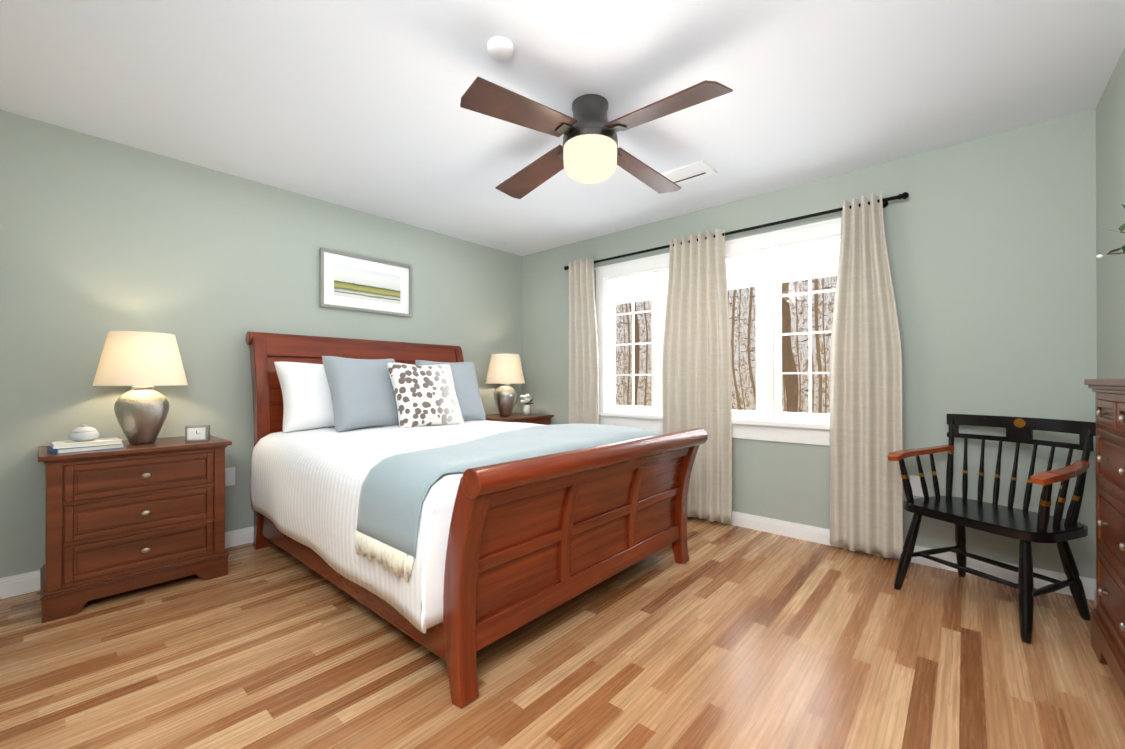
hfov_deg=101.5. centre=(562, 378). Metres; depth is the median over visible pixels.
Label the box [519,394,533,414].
flower vase
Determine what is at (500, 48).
smoke detector
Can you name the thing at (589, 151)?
ceiling fan
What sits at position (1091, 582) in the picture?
baseboard
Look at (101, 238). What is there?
wall
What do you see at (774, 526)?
baseboard
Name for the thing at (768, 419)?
window
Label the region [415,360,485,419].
pillow
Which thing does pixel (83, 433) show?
pot
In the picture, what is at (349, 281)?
picture frame
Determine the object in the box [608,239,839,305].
window blind
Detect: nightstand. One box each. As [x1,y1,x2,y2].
[38,435,231,622]
[485,413,553,424]
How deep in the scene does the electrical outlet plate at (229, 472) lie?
3.02 m
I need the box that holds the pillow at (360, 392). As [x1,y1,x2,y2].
[322,356,398,431]
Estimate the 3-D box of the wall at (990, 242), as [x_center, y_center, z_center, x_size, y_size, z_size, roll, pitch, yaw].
[1.158,-0.120,3.705,4.130,2.450,0.150,0,0,41]
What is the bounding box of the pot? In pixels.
[68,425,98,440]
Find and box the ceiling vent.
[661,160,716,185]
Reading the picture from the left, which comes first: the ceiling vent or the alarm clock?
the alarm clock
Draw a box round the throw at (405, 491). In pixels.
[354,424,662,581]
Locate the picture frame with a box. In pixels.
[319,248,411,316]
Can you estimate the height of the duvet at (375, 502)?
0.546 m
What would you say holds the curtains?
attached to the wall at (990, 242)
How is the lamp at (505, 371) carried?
on the nightstand at (542, 419)
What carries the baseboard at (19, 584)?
attached to the wall at (101, 238)
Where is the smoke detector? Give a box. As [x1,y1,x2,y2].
[487,37,513,59]
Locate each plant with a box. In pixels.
[1096,245,1124,257]
[1107,223,1124,232]
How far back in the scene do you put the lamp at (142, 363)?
2.42 m
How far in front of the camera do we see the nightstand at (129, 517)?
2.29 m
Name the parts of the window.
glass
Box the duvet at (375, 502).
[250,420,540,632]
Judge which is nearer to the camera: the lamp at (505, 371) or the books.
the books
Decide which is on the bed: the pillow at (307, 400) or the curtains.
the pillow at (307, 400)
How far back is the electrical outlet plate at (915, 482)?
2.75 m
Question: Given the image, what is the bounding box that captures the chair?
[887,414,1095,643]
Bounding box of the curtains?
[564,191,908,559]
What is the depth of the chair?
2.20 m
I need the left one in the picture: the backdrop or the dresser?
the backdrop
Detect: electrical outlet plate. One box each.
[225,467,234,486]
[910,475,923,496]
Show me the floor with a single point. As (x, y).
(726, 636)
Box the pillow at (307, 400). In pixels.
[274,362,334,432]
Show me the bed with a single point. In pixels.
(409, 489)
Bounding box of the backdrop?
[616,276,836,413]
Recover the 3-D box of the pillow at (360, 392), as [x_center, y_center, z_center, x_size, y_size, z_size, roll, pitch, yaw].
[-1.338,0.092,3.154,0.183,0.550,0.550,-27,-16,34]
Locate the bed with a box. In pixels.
[245,331,707,707]
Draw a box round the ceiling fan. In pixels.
[460,76,732,198]
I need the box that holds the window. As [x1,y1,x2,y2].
[594,218,840,445]
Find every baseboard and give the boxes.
[0,526,253,598]
[687,511,1087,598]
[1088,578,1095,602]
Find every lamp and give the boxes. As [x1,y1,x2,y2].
[92,331,187,443]
[486,353,524,415]
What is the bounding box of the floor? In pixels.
[0,516,1124,748]
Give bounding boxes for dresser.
[1084,379,1124,696]
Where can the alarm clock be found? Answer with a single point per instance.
(197, 433)
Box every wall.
[0,110,521,577]
[522,108,1096,578]
[1096,48,1124,378]
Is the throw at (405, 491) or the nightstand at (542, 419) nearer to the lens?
the throw at (405, 491)
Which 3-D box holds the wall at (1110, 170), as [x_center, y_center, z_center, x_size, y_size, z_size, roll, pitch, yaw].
[2.734,-0.128,1.923,0.590,2.450,0.750,0,0,41]
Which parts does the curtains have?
rod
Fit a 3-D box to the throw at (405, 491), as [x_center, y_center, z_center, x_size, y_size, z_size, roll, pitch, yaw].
[-0.196,0.506,2.519,0.871,0.412,1.855,0,0,41]
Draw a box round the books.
[47,437,124,453]
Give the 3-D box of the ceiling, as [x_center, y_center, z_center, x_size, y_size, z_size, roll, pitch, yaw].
[-0.045,-1.402,2.005,4.870,0.100,4.300,0,0,41]
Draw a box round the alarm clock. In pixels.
[185,425,209,441]
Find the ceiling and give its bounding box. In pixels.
[0,0,1124,255]
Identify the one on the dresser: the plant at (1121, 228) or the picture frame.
the plant at (1121, 228)
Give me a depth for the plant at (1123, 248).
1.49 m
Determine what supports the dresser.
on the floor

